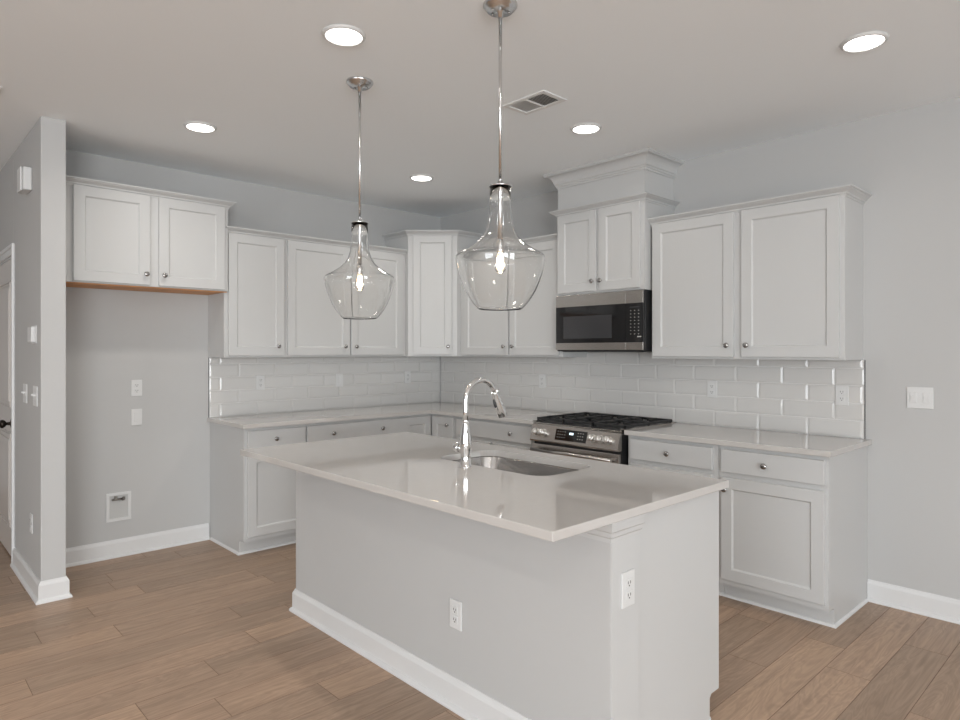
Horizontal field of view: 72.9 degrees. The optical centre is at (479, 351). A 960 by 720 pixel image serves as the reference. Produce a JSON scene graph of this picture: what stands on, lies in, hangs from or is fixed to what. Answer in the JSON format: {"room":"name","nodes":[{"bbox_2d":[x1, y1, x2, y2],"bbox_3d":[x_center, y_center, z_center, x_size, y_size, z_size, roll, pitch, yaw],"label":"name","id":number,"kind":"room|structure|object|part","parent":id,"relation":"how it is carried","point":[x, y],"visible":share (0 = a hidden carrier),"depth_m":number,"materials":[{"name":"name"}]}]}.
{"room":"kitchen","nodes":[
{"label":"kitchen","id":0,"kind":"room"},
{"bbox_2d":[0,116,65,580],"bbox_3d":[-3.734,0.045,5.084,0.122,2.740,3.815,0,0,-43],"label":"wall","id":1,"kind":"structure","parent":0,"point":[35,221],"depth_m":3.73,"materials":[{"name":"grey paint"}]},
{"bbox_2d":[0,259,10,555],"bbox_3d":[-3.416,0.386,4.638,0.108,2.034,0.792,0,0,-43],"label":"door","id":2,"kind":"structure","parent":1,"relation":"in","point":[5,269],"depth_m":4.57,"materials":[{"name":"grey paint"}]},
{"bbox_3d":[-3.200,0.490,4.382,0.072,0.064,0.064,0,0,-43],"label":"handle","id":3,"kind":"part","parent":2,"relation":"part of","materials":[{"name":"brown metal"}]},
{"bbox_2d":[0,243,14,562],"bbox_3d":[-3.368,0.350,4.683,0.140,2.130,0.960,0,0,-43],"label":"trim","id":4,"kind":"structure","parent":1,"relation":"attached to","point":[9,251],"depth_m":4.29,"materials":[{"name":"white paint"}]},
{"bbox_2d":[21,384,26,402],"bbox_3d":[-2.807,0.260,3.996,0.020,0.116,0.118,0,0,-43],"label":"light switch","id":5,"kind":"object","parent":1,"relation":"attached to","point":[24,391],"visible":1,"depth_m":3.98,"materials":[{"name":"white plastic"}]},
{"bbox_3d":[-2.802,0.260,4.001,0.006,0.116,0.118,0,0,-43],"label":"plate","id":6,"kind":"part","parent":5,"relation":"part of","materials":[{"name":"white plastic"}]},
{"bbox_2d":[17,166,31,194],"bbox_3d":[-2.727,-1.020,3.886,0.056,0.140,0.170,0,0,-43],"label":"door chime","id":7,"kind":"object","parent":1,"relation":"attached to","point":[24,175],"visible":1,"depth_m":3.83,"materials":[{"name":"white plastic"}]},
{"bbox_2d":[30,513,32,533],"bbox_3d":[-2.662,1.020,3.851,0.009,0.114,0.070,0,0,-43],"label":"electrical outlet","id":8,"kind":"object","parent":1,"relation":"attached to","point":[31,514],"visible":1,"depth_m":3.83,"materials":[{"name":"white plastic"}]},
{"bbox_2d":[27,325,36,343],"bbox_3d":[-2.607,-0.097,3.779,0.027,0.104,0.136,0,0,-43],"label":"thermostat","id":9,"kind":"object","parent":1,"relation":"attached to","point":[31,331],"visible":1,"depth_m":3.74,"materials":[{"name":"white plastic"}]},
{"bbox_3d":[-2.599,-0.097,3.786,0.006,0.104,0.136,0,0,-43],"label":"plate","id":10,"kind":"part","parent":9,"relation":"part of","materials":[{"name":"white plastic"}]},
{"bbox_2d":[31,386,37,406],"bbox_3d":[-2.577,0.260,3.752,0.020,0.116,0.118,0,0,-43],"label":"light switch","id":11,"kind":"object","parent":1,"relation":"attached to","point":[35,388],"visible":1,"depth_m":3.73,"materials":[{"name":"white plastic"}]},
{"bbox_2d":[10,547,72,604],"bbox_3d":[-2.720,1.355,4.008,0.176,0.120,0.912,0,0,-43],"label":"baseboard","id":12,"kind":"structure","parent":1,"relation":"attached to","point":[40,592],"depth_m":3.72,"materials":[{"name":"white paint"}]},
{"bbox_2d":[66,149,439,547],"bbox_3d":[-1.672,0.045,5.333,3.400,2.740,0.120,0,0,-43],"label":"wall","id":13,"kind":"structure","parent":0,"point":[114,338],"depth_m":4.62,"materials":[{"name":"grey paint"}]},
{"bbox_2d":[106,491,130,522],"bbox_3d":[-2.482,1.070,4.469,0.156,0.196,0.027,0,0,-43],"label":"water supply box","id":14,"kind":"object","parent":13,"relation":"attached to","point":[118,504],"visible":1,"depth_m":4.47,"materials":[{"name":"white plastic"}]},
{"bbox_3d":[-2.491,1.070,4.478,0.116,0.156,0.002,0,0,-43],"label":"panel","id":15,"kind":"part","parent":14,"relation":"part of","materials":[{"name":"grey plastic"}]},
{"bbox_2d":[131,409,141,425],"bbox_3d":[-2.406,0.462,4.553,0.070,0.114,0.008,0,0,-43],"label":"blank plate","id":16,"kind":"object","parent":13,"relation":"attached to","point":[136,414],"visible":1,"depth_m":4.55,"materials":[{"name":"white plastic"}]},
{"bbox_2d":[131,380,141,395],"bbox_3d":[-2.406,0.258,4.553,0.070,0.114,0.009,0,0,-43],"label":"electrical outlet","id":17,"kind":"object","parent":13,"relation":"attached to","point":[136,385],"visible":1,"depth_m":4.55,"materials":[{"name":"white plastic"}]},
{"bbox_2d":[66,523,209,567],"bbox_3d":[-2.416,1.355,4.532,1.037,0.120,0.027,0,0,-43],"label":"baseboard","id":18,"kind":"structure","parent":13,"relation":"attached to","point":[95,552],"depth_m":4.54,"materials":[{"name":"white paint"}]},
{"bbox_2d":[66,175,236,294],"bbox_3d":[-2.272,-0.746,4.422,1.094,0.647,0.384,0,0,-43],"label":"upper cabinet","id":19,"kind":"object","parent":13,"relation":"attached to","point":[119,236],"visible":0.94,"depth_m":4.26,"materials":[{"name":"grey paint"}]},
{"bbox_3d":[-2.343,-0.732,4.145,0.439,0.591,0.018,0,0,-43],"label":"door","id":20,"kind":"part","parent":19,"relation":"part of","materials":[{"name":"grey paint"}]},
{"bbox_3d":[-2.312,-0.425,4.431,1.048,0.005,0.314,0,0,-43],"label":"panel","id":21,"kind":"part","parent":19,"relation":"part of","materials":[{"name":"brown wood"}]},
{"bbox_3d":[-2.273,-1.044,4.423,1.094,0.049,0.381,0,0,-43],"label":"crown molding","id":22,"kind":"part","parent":19,"relation":"part of","materials":[{"name":"grey paint"}]},
{"bbox_3d":[-1.982,-0.732,4.485,0.442,0.591,0.018,0,0,-43],"label":"door","id":23,"kind":"part","parent":19,"relation":"part of","materials":[{"name":"grey paint"}]},
{"bbox_2d":[208,226,287,357],"bbox_3d":[-1.756,-0.425,4.928,0.475,0.943,0.354,0,0,-43],"label":"upper cabinet","id":24,"kind":"object","parent":13,"relation":"attached to","point":[247,320],"visible":0.94,"depth_m":4.82,"materials":[{"name":"grey paint"}]},
{"bbox_3d":[-1.659,-0.411,4.831,0.430,0.887,0.018,0,0,-43],"label":"door","id":25,"kind":"part","parent":24,"relation":"part of","materials":[{"name":"grey paint"}]},
{"bbox_3d":[-1.653,-0.873,4.818,0.475,0.049,0.046,0,0,-43],"label":"crown molding","id":26,"kind":"part","parent":24,"relation":"part of","materials":[{"name":"grey paint"}]},
{"bbox_2d":[208,356,439,417],"bbox_3d":[-1.221,0.275,5.670,2.263,0.451,0.007,0,0,-43],"label":"tile backsplash","id":27,"kind":"structure","parent":13,"relation":"attached to","point":[292,384],"depth_m":5.50,"materials":[{"name":"grey tile"}]},
{"bbox_2d":[256,375,264,389],"bbox_3d":[-1.745,0.250,5.166,0.070,0.114,0.009,0,0,-43],"label":"electrical outlet","id":28,"kind":"object","parent":27,"relation":"attached to","point":[260,379],"visible":1,"depth_m":5.16,"materials":[{"name":"white plastic"}]},
{"bbox_2d":[336,373,342,386],"bbox_3d":[-1.222,0.252,5.659,0.070,0.114,0.008,0,0,-43],"label":"light switch","id":29,"kind":"object","parent":27,"relation":"attached to","point":[339,377],"visible":1,"depth_m":5.65,"materials":[{"name":"white plastic"}]},
{"bbox_2d":[405,371,410,382],"bbox_3d":[-0.686,0.247,6.164,0.070,0.114,0.009,0,0,-43],"label":"electrical outlet","id":30,"kind":"object","parent":27,"relation":"attached to","point":[407,373],"visible":1,"depth_m":6.16,"materials":[{"name":"white plastic"}]},
{"bbox_2d":[286,234,407,356],"bbox_3d":[-1.169,-0.425,5.481,1.139,0.943,0.354,0,0,-43],"label":"upper cabinet","id":31,"kind":"object","parent":13,"relation":"attached to","point":[314,328],"visible":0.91,"depth_m":5.24,"materials":[{"name":"grey paint"}]},
{"bbox_3d":[-1.280,-0.411,5.187,0.549,0.887,0.018,0,0,-43],"label":"door","id":32,"kind":"part","parent":31,"relation":"part of","materials":[{"name":"grey paint"}]},
{"bbox_3d":[-1.065,-0.873,5.372,1.139,0.049,0.046,0,0,-43],"label":"crown molding","id":33,"kind":"part","parent":31,"relation":"part of","materials":[{"name":"grey paint"}]},
{"bbox_3d":[-0.879,-0.411,5.565,0.526,0.887,0.018,0,0,-43],"label":"door","id":34,"kind":"part","parent":31,"relation":"part of","materials":[{"name":"grey paint"}]},
{"bbox_2d":[0,0,959,217],"bbox_3d":[-1.240,-1.385,0.644,9.400,0.120,13.900,0,0,-43],"label":"ceiling","id":35,"kind":"structure","parent":0,"point":[684,80],"depth_m":3.15,"materials":[{"name":"white paint"}]},
{"bbox_2d":[183,121,216,132],"bbox_3d":[-1.649,-1.319,3.830,0.184,0.012,0.184,0,0,-43],"label":"recessed light","id":36,"kind":"object","parent":35,"relation":"in","point":[196,126],"visible":1,"depth_m":3.81,"materials":[{"name":"white plastic"}]},
{"bbox_2d":[321,24,365,46],"bbox_3d":[-0.570,-1.319,2.721,0.184,0.012,0.184,0,0,-43],"label":"recessed light","id":37,"kind":"object","parent":35,"relation":"in","point":[344,35],"visible":1,"depth_m":2.71,"materials":[{"name":"white plastic"}]},
{"bbox_2d":[324,76,394,318],"bbox_3d":[-0.592,-0.743,3.196,0.345,1.165,0.345,0,0,-43],"label":"pendant light","id":38,"kind":"object","parent":35,"relation":"hanging from","point":[357,289],"visible":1,"depth_m":3.11,"materials":[{"name":"clear glass"}]},
{"bbox_3d":[-0.592,-0.972,3.196,0.012,0.646,0.012,0,0,-43],"label":"stem","id":39,"kind":"part","parent":38,"relation":"part of","materials":[{"name":"silver metal"}]},
{"bbox_3d":[-0.592,-0.394,3.196,0.345,0.467,0.345,0,0,-43],"label":"lamp shade","id":40,"kind":"part","parent":38,"relation":"part of","materials":[{"name":"clear glass"}]},
{"bbox_2d":[409,174,433,181],"bbox_3d":[-0.446,-1.319,4.951,0.184,0.012,0.184,0,0,-43],"label":"recessed light","id":41,"kind":"object","parent":35,"relation":"in","point":[417,177],"visible":1,"depth_m":4.93,"materials":[{"name":"white plastic"}]},
{"bbox_2d":[455,0,545,310],"bbox_3d":[0.077,-0.743,2.486,0.345,1.165,0.345,0,0,-43],"label":"pendant light","id":42,"kind":"object","parent":35,"relation":"hanging from","point":[500,271],"visible":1,"depth_m":2.40,"materials":[{"name":"clear glass"}]},
{"bbox_3d":[0.077,-0.972,2.486,0.012,0.646,0.012,0,0,-43],"label":"stem","id":43,"kind":"part","parent":42,"relation":"part of","materials":[{"name":"silver metal"}]},
{"bbox_3d":[0.077,-0.394,2.486,0.345,0.467,0.345,0,0,-43],"label":"lamp shade","id":44,"kind":"part","parent":42,"relation":"part of","materials":[{"name":"clear glass"}]},
{"bbox_2d":[502,90,566,114],"bbox_3d":[0.290,-1.322,3.461,0.190,0.006,0.294,0,0,-43],"label":"ceiling vent","id":45,"kind":"object","parent":35,"relation":"in","point":[543,99],"visible":1,"depth_m":3.46,"materials":[{"name":"white metal"}]},
{"bbox_2d":[570,123,601,133],"bbox_3d":[0.629,-1.319,3.856,0.184,0.012,0.184,0,0,-43],"label":"recessed light","id":46,"kind":"object","parent":35,"relation":"in","point":[582,128],"visible":1,"depth_m":3.84,"materials":[{"name":"white plastic"}]},
{"bbox_2d":[839,31,888,52],"bbox_3d":[1.643,-1.319,2.779,0.184,0.012,0.184,0,0,-43],"label":"recessed light","id":47,"kind":"object","parent":35,"relation":"in","point":[866,41],"visible":1,"depth_m":2.76,"materials":[{"name":"white plastic"}]},
{"bbox_2d":[0,540,959,719],"bbox_3d":[-1.245,1.475,0.649,9.600,0.120,14.141,0,0,-43],"label":"floor","id":48,"kind":"structure","parent":0,"point":[202,630],"depth_m":3.02,"materials":[{"name":"brown wood"}]},
{"bbox_2d":[210,422,305,554],"bbox_3d":[-1.649,0.973,4.819,0.476,0.884,0.658,0,0,-43],"label":"base cabinet","id":49,"kind":"object","parent":48,"relation":"on","point":[253,501],"visible":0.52,"depth_m":4.61,"materials":[{"name":"grey paint"}]},
{"bbox_3d":[-1.678,1.407,4.849,0.476,0.016,0.517,0,0,-43],"label":"shoe molding","id":50,"kind":"part","parent":49,"relation":"part of","materials":[{"name":"white paint"}]},
{"bbox_3d":[-1.441,0.997,4.617,0.434,0.576,0.018,0,0,-43],"label":"door","id":51,"kind":"part","parent":49,"relation":"part of","materials":[{"name":"grey paint"}]},
{"bbox_3d":[-1.441,0.617,4.617,0.434,0.127,0.018,0,0,-43],"label":"drawer","id":52,"kind":"part","parent":49,"relation":"part of","materials":[{"name":"grey paint"}]},
{"bbox_2d":[305,416,403,441],"bbox_3d":[-1.153,0.973,5.286,0.885,0.884,0.658,0,0,-43],"label":"base cabinet","id":53,"kind":"object","parent":48,"relation":"on","point":[322,431],"visible":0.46,"depth_m":5.04,"materials":[{"name":"grey paint"}]},
{"bbox_2d":[401,413,455,438],"bbox_3d":[-0.413,0.973,5.798,0.927,0.884,0.927,0,0,-43],"label":"base cabinet","id":54,"kind":"object","parent":48,"relation":"on","point":[438,425],"visible":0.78,"depth_m":5.47,"materials":[{"name":"grey paint"}]},
{"bbox_2d":[207,402,570,428],"bbox_3d":[-0.600,0.516,5.008,2.282,0.030,1.821,0,0,-43],"label":"countertop","id":55,"kind":"structure","parent":54,"relation":"on","point":[515,415],"depth_m":5.14,"materials":[{"name":"white stone"}]},
{"bbox_3d":[-0.531,0.919,5.473,0.286,0.732,0.018,0,0,-43],"label":"door","id":56,"kind":"part","parent":54,"relation":"part of","materials":[{"name":"grey paint"}]},
{"bbox_3d":[-0.310,0.919,5.462,0.018,0.732,0.273,0,0,-43],"label":"door","id":57,"kind":"part","parent":54,"relation":"part of","materials":[{"name":"grey paint"}]},
{"bbox_2d":[456,416,533,449],"bbox_3d":[0.305,0.973,5.231,0.658,0.884,0.876,0,0,-43],"label":"base cabinet","id":58,"kind":"object","parent":48,"relation":"on","point":[492,432],"visible":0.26,"depth_m":4.97,"materials":[{"name":"grey paint"}]},
{"bbox_3d":[-0.051,0.997,5.187,0.018,0.576,0.408,0,0,-43],"label":"door","id":59,"kind":"part","parent":58,"relation":"part of","materials":[{"name":"grey paint"}]},
{"bbox_3d":[0.240,0.997,4.878,0.018,0.576,0.409,0,0,-43],"label":"door","id":60,"kind":"part","parent":58,"relation":"part of","materials":[{"name":"grey paint"}]},
{"bbox_2d":[289,471,718,719],"bbox_3d":[-0.029,0.973,3.047,0.796,0.884,2.112,0,0,-43],"label":"kitchen island","id":61,"kind":"object","parent":48,"relation":"on","point":[546,634],"visible":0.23,"depth_m":2.42,"materials":[{"name":"grey paint"}]},
{"bbox_3d":[-0.261,1.355,2.843,0.179,0.120,2.090,0,0,-43],"label":"baseboard","id":62,"kind":"part","parent":61,"relation":"part of","materials":[{"name":"white paint"}]},
{"bbox_2d":[450,598,461,630],"bbox_3d":[-0.097,1.043,2.571,0.009,0.114,0.070,0,0,-43],"label":"electrical outlet","id":63,"kind":"object","parent":61,"relation":"attached to","point":[455,606],"visible":1,"depth_m":2.56,"materials":[{"name":"white plastic"}]},
{"bbox_2d":[452,605,457,613],"bbox_3d":[-0.099,1.024,2.570,0.003,0.028,0.033,0,0,-43],"label":"receptacle","id":64,"kind":"object","parent":63,"relation":"attached to","point":[454,607],"depth_m":2.57,"materials":[{"name":"grey plastic"}]},
{"bbox_2d":[452,615,457,623],"bbox_3d":[-0.099,1.062,2.570,0.003,0.028,0.033,0,0,-43],"label":"receptacle","id":65,"kind":"object","parent":63,"relation":"attached to","point":[454,617],"depth_m":2.57,"materials":[{"name":"grey plastic"}]},
{"bbox_2d":[240,432,728,541],"bbox_3d":[-0.130,0.516,2.920,1.053,0.030,2.084,0,0,-43],"label":"island countertop","id":66,"kind":"structure","parent":61,"relation":"on","point":[420,469],"depth_m":2.52,"materials":[{"name":"white stone"}]},
{"bbox_2d":[453,377,506,467],"bbox_3d":[0.005,0.307,2.891,0.273,0.387,0.092,0,0,-43],"label":"faucet","id":67,"kind":"object","parent":66,"relation":"on","point":[464,447],"visible":1,"depth_m":2.80,"materials":[{"name":"silver metal"}]},
{"bbox_3d":[-0.090,0.421,2.833,0.043,0.043,0.046,0,0,-43],"label":"handle","id":68,"kind":"part","parent":67,"relation":"part of","materials":[{"name":"silver metal"}]},
{"bbox_3d":[0.002,0.212,2.862,0.199,0.197,0.025,0,0,-43],"label":"spout","id":69,"kind":"part","parent":67,"relation":"part of","materials":[{"name":"silver metal"}]},
{"bbox_2d":[453,456,576,475],"bbox_3d":[0.146,0.624,2.947,0.409,0.186,0.717,0,0,-43],"label":"sink","id":70,"kind":"object","parent":66,"relation":"in","point":[495,462],"visible":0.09,"depth_m":3.17,"materials":[{"name":"silver metal"}]},
{"bbox_3d":[-0.245,0.567,2.839,0.186,0.072,2.107,0,0,-43],"label":"cap molding","id":71,"kind":"part","parent":61,"relation":"part of","materials":[{"name":"grey paint"}]},
{"bbox_3d":[0.469,0.973,2.091,0.156,0.884,0.004,0,0,-43],"label":"trim","id":72,"kind":"part","parent":61,"relation":"part of","materials":[{"name":"grey paint"}]},
{"bbox_2d":[621,569,634,608],"bbox_3d":[0.477,0.765,2.091,0.070,0.114,0.009,0,0,-43],"label":"electrical outlet","id":73,"kind":"object","parent":61,"relation":"attached to","point":[628,577],"visible":1,"depth_m":2.08,"materials":[{"name":"white plastic"}]},
{"bbox_2d":[626,578,631,588],"bbox_3d":[0.479,0.746,2.089,0.033,0.028,0.003,0,0,-43],"label":"receptacle","id":74,"kind":"object","parent":73,"relation":"attached to","point":[628,580],"depth_m":2.09,"materials":[{"name":"grey plastic"}]},
{"bbox_2d":[626,590,631,600],"bbox_3d":[0.479,0.784,2.089,0.033,0.028,0.003,0,0,-43],"label":"receptacle","id":75,"kind":"object","parent":73,"relation":"attached to","point":[628,592],"depth_m":2.09,"materials":[{"name":"grey plastic"}]},
{"bbox_2d":[530,412,676,464],"bbox_3d":[0.850,0.944,4.588,0.720,0.942,0.783,0,0,-43],"label":"gas range","id":76,"kind":"object","parent":48,"relation":"on","point":[586,435],"visible":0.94,"depth_m":4.39,"materials":[{"name":"silver metal"}]},
{"bbox_3d":[0.391,0.570,4.595,0.056,0.057,0.054,0,0,-43],"label":"knob","id":77,"kind":"part","parent":76,"relation":"part of","materials":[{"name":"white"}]},
{"bbox_3d":[0.434,0.570,4.550,0.056,0.057,0.054,0,0,-43],"label":"knob","id":78,"kind":"part","parent":76,"relation":"part of","materials":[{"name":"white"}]},
{"bbox_3d":[0.605,0.693,4.362,0.055,0.026,0.682,0,0,-43],"label":"oven handle","id":79,"kind":"part","parent":76,"relation":"part of","materials":[{"name":"silver metal"}]},
{"bbox_3d":[0.628,0.576,4.384,0.048,0.120,0.746,0,0,-43],"label":"control panel","id":80,"kind":"part","parent":76,"relation":"part of","materials":[{"name":"silver metal"}]},
{"bbox_3d":[0.634,0.932,4.389,0.024,0.555,0.738,0,0,-43],"label":"oven door","id":81,"kind":"part","parent":76,"relation":"part of","materials":[{"name":"silver metal"}]},
{"bbox_2d":[534,435,627,464],"bbox_3d":[0.875,0.975,4.616,0.635,0.880,0.738,0,0,-43],"label":"oven","id":82,"kind":"object","parent":76,"relation":"in","point":[622,454],"depth_m":4.26,"materials":[{"name":"silver metal"}]},
{"bbox_3d":[0.725,0.570,4.240,0.056,0.057,0.054,0,0,-43],"label":"knob","id":83,"kind":"part","parent":76,"relation":"part of","materials":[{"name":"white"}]},
{"bbox_3d":[0.768,0.570,4.195,0.056,0.057,0.054,0,0,-43],"label":"knob","id":84,"kind":"part","parent":76,"relation":"part of","materials":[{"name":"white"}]},
{"bbox_2d":[533,414,676,434],"bbox_3d":[0.880,0.516,4.616,0.637,0.038,0.783,0,0,-43],"label":"cooktop","id":85,"kind":"object","parent":76,"relation":"in","point":[596,424],"depth_m":4.47,"materials":[{"name":"black metal"}]},
{"bbox_3d":[0.810,0.570,4.150,0.056,0.057,0.054,0,0,-43],"label":"knob","id":86,"kind":"part","parent":76,"relation":"part of","materials":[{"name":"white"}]},
{"bbox_2d":[628,435,724,595],"bbox_3d":[1.357,0.973,4.115,0.658,0.884,0.603,0,0,-43],"label":"base cabinet","id":87,"kind":"object","parent":48,"relation":"on","point":[699,459],"visible":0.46,"depth_m":3.88,"materials":[{"name":"grey paint"}]},
{"bbox_3d":[1.143,0.617,3.919,0.018,0.127,0.550,0,0,-43],"label":"drawer","id":88,"kind":"part","parent":87,"relation":"part of","materials":[{"name":"grey paint"}]},
{"bbox_3d":[1.143,0.997,3.919,0.018,0.576,0.550,0,0,-43],"label":"door","id":89,"kind":"part","parent":87,"relation":"part of","materials":[{"name":"grey paint"}]},
{"bbox_2d":[719,445,867,628],"bbox_3d":[1.769,0.973,3.677,0.658,0.884,0.595,0,0,-43],"label":"base cabinet","id":90,"kind":"object","parent":48,"relation":"on","point":[793,527],"visible":0.83,"depth_m":3.47,"materials":[{"name":"grey paint"}]},
{"bbox_2d":[624,423,871,457],"bbox_3d":[1.567,0.516,3.898,0.649,0.030,1.214,0,0,-43],"label":"countertop","id":91,"kind":"structure","parent":90,"relation":"on","point":[787,442],"depth_m":3.77,"materials":[{"name":"white stone"}]},
{"bbox_3d":[1.555,0.617,3.482,0.018,0.127,0.546,0,0,-43],"label":"drawer","id":92,"kind":"part","parent":90,"relation":"part of","materials":[{"name":"grey paint"}]},
{"bbox_3d":[1.555,0.997,3.482,0.018,0.576,0.546,0,0,-43],"label":"door","id":93,"kind":"part","parent":90,"relation":"part of","materials":[{"name":"grey paint"}]},
{"bbox_3d":[1.799,1.407,3.706,0.517,0.016,0.595,0,0,-43],"label":"shoe molding","id":94,"kind":"part","parent":90,"relation":"part of","materials":[{"name":"white paint"}]},
{"bbox_2d":[440,97,959,599],"bbox_3d":[3.243,0.045,2.681,0.120,2.740,10.720,0,0,-43],"label":"wall","id":95,"kind":"structure","parent":0,"point":[908,160],"depth_m":3.59,"materials":[{"name":"grey paint"}]},
{"bbox_2d":[381,230,482,355],"bbox_3d":[-0.414,-0.509,5.960,0.705,1.111,0.690,0,0,-43],"label":"upper cabinet","id":96,"kind":"object","parent":95,"relation":"attached to","point":[432,280],"visible":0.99,"depth_m":5.74,"materials":[{"name":"grey paint"}]},
{"bbox_3d":[-0.416,-1.040,5.847,0.987,0.049,0.292,0,0,1],"label":"crown molding","id":97,"kind":"part","parent":96,"relation":"part of","materials":[{"name":"grey paint"}]},
{"bbox_3d":[-0.420,-0.497,5.740,0.343,1.052,0.018,0,0,0],"label":"door","id":98,"kind":"part","parent":96,"relation":"part of","materials":[{"name":"grey paint"}]},
{"bbox_2d":[457,233,586,356],"bbox_3d":[0.321,-0.422,5.438,0.354,0.937,1.165,0,0,-43],"label":"upper cabinet","id":99,"kind":"object","parent":95,"relation":"attached to","point":[530,331],"visible":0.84,"depth_m":5.21,"materials":[{"name":"grey paint"}]},
{"bbox_3d":[0.045,-0.408,5.529,0.018,0.881,0.549,0,0,-43],"label":"door","id":100,"kind":"part","parent":99,"relation":"part of","materials":[{"name":"grey paint"}]},
{"bbox_3d":[0.211,-0.867,5.335,0.046,0.049,1.165,0,0,-43],"label":"crown molding","id":101,"kind":"part","parent":99,"relation":"part of","materials":[{"name":"grey paint"}]},
{"bbox_3d":[0.425,-0.408,5.127,0.018,0.881,0.524,0,0,-43],"label":"door","id":102,"kind":"part","parent":99,"relation":"part of","materials":[{"name":"grey paint"}]},
{"bbox_2d":[543,147,683,295],"bbox_3d":[0.948,-0.869,4.704,0.448,0.911,0.910,0,0,-43],"label":"upper cabinet","id":103,"kind":"object","parent":95,"relation":"attached to","point":[604,231],"visible":0.97,"depth_m":4.52,"materials":[{"name":"grey paint"}]},
{"bbox_3d":[0.705,-0.716,4.731,0.018,0.578,0.350,0,0,-43],"label":"door","id":104,"kind":"part","parent":103,"relation":"part of","materials":[{"name":"grey paint"}]},
{"bbox_2d":[556,290,651,351],"bbox_3d":[0.964,-0.203,4.714,0.386,0.416,0.748,0,0,-43],"label":"microwave","id":105,"kind":"object","parent":103,"relation":"attached to","point":[621,321],"visible":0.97,"depth_m":4.53,"materials":[{"name":"silver metal"}]},
{"bbox_3d":[0.782,-0.209,4.635,0.012,0.400,0.613,0,0,-43],"label":"door","id":106,"kind":"part","parent":105,"relation":"part of","materials":[{"name":"black glass"}]},
{"bbox_3d":[0.782,-0.191,4.635,0.010,0.264,0.613,0,0,-43],"label":"door glass","id":107,"kind":"part","parent":105,"relation":"part of","materials":[{"name":"black glass"}]},
{"bbox_3d":[1.039,-0.209,4.362,0.012,0.400,0.133,0,0,-43],"label":"control panel","id":108,"kind":"part","parent":105,"relation":"part of","materials":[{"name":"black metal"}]},
{"bbox_3d":[0.948,-1.268,4.704,0.448,0.111,0.910,0,0,-43],"label":"ceiling crown molding","id":109,"kind":"part","parent":103,"relation":"part of","materials":[{"name":"grey paint"}]},
{"bbox_3d":[0.959,-1.022,4.714,0.418,0.049,0.850,0,0,-43],"label":"crown molding","id":110,"kind":"part","parent":103,"relation":"part of","materials":[{"name":"grey paint"}]},
{"bbox_3d":[0.957,-0.716,4.464,0.018,0.578,0.336,0,0,-43],"label":"door","id":111,"kind":"part","parent":103,"relation":"part of","materials":[{"name":"grey paint"}]},
{"bbox_2d":[441,352,864,438],"bbox_3d":[0.902,0.252,5.073,0.007,0.496,3.772,0,0,-43],"label":"tile backsplash","id":112,"kind":"structure","parent":95,"relation":"attached to","point":[794,396],"depth_m":4.54,"materials":[{"name":"grey tile"}]},
{"bbox_2d":[539,374,544,387],"bbox_3d":[0.522,0.252,5.465,0.009,0.114,0.070,0,0,-43],"label":"electrical outlet","id":113,"kind":"object","parent":112,"relation":"attached to","point":[541,376],"visible":1,"depth_m":5.46,"materials":[{"name":"white plastic"}]},
{"bbox_2d":[707,380,716,397],"bbox_3d":[1.560,0.255,4.364,0.009,0.114,0.070,0,0,-43],"label":"electrical outlet","id":114,"kind":"object","parent":112,"relation":"attached to","point":[711,385],"visible":1,"depth_m":4.36,"materials":[{"name":"white plastic"}]},
{"bbox_2d":[835,385,848,405],"bbox_3d":[2.107,0.258,3.782,0.009,0.114,0.070,0,0,-43],"label":"electrical outlet","id":115,"kind":"object","parent":112,"relation":"attached to","point":[841,392],"visible":1,"depth_m":3.78,"materials":[{"name":"white plastic"}]},
{"bbox_2d":[647,184,871,359],"bbox_3d":[1.655,-0.418,4.022,0.354,0.935,1.277,0,0,-43],"label":"upper cabinet","id":116,"kind":"object","parent":95,"relation":"attached to","point":[779,277],"visible":1,"depth_m":3.81,"materials":[{"name":"grey paint"}]},
{"bbox_3d":[1.349,-0.405,4.146,0.018,0.879,0.557,0,0,-43],"label":"door","id":117,"kind":"part","parent":116,"relation":"part of","materials":[{"name":"grey paint"}]},
{"bbox_3d":[1.656,-0.862,4.023,0.351,0.049,1.277,0,0,-43],"label":"crown molding","id":118,"kind":"part","parent":116,"relation":"part of","materials":[{"name":"grey paint"}]},
{"bbox_3d":[1.759,-0.405,3.710,0.018,0.879,0.542,0,0,-43],"label":"door","id":119,"kind":"part","parent":116,"relation":"part of","materials":[{"name":"grey paint"}]},
{"bbox_2d":[867,579,959,624],"bbox_3d":[4.496,1.355,1.243,0.027,0.120,6.708,0,0,-43],"label":"baseboard","id":120,"kind":"structure","parent":95,"relation":"attached to","point":[927,604],"depth_m":3.52,"materials":[{"name":"white paint"}]},
{"bbox_2d":[907,387,933,408],"bbox_3d":[2.375,0.252,3.507,0.011,0.116,0.122,0,0,-43],"label":"light switch","id":121,"kind":"object","parent":95,"relation":"attached to","point":[917,397],"visible":1,"depth_m":3.50,"materials":[{"name":"white plastic"}]},
{"bbox_2d":[910,392,916,402],"bbox_3d":[2.352,0.252,3.527,0.005,0.056,0.033,0,0,-43],"label":"switch","id":122,"kind":"object","parent":121,"relation":"attached to","point":[913,395],"depth_m":3.53,"materials":[{"name":"white plastic"}]},
{"bbox_2d":[923,393,929,403],"bbox_3d":[2.393,0.252,3.483,0.005,0.056,0.033,0,0,-43],"label":"switch","id":123,"kind":"object","parent":121,"relation":"attached to","point":[926,396],"depth_m":3.48,"materials":[{"name":"white plastic"}]}
]}

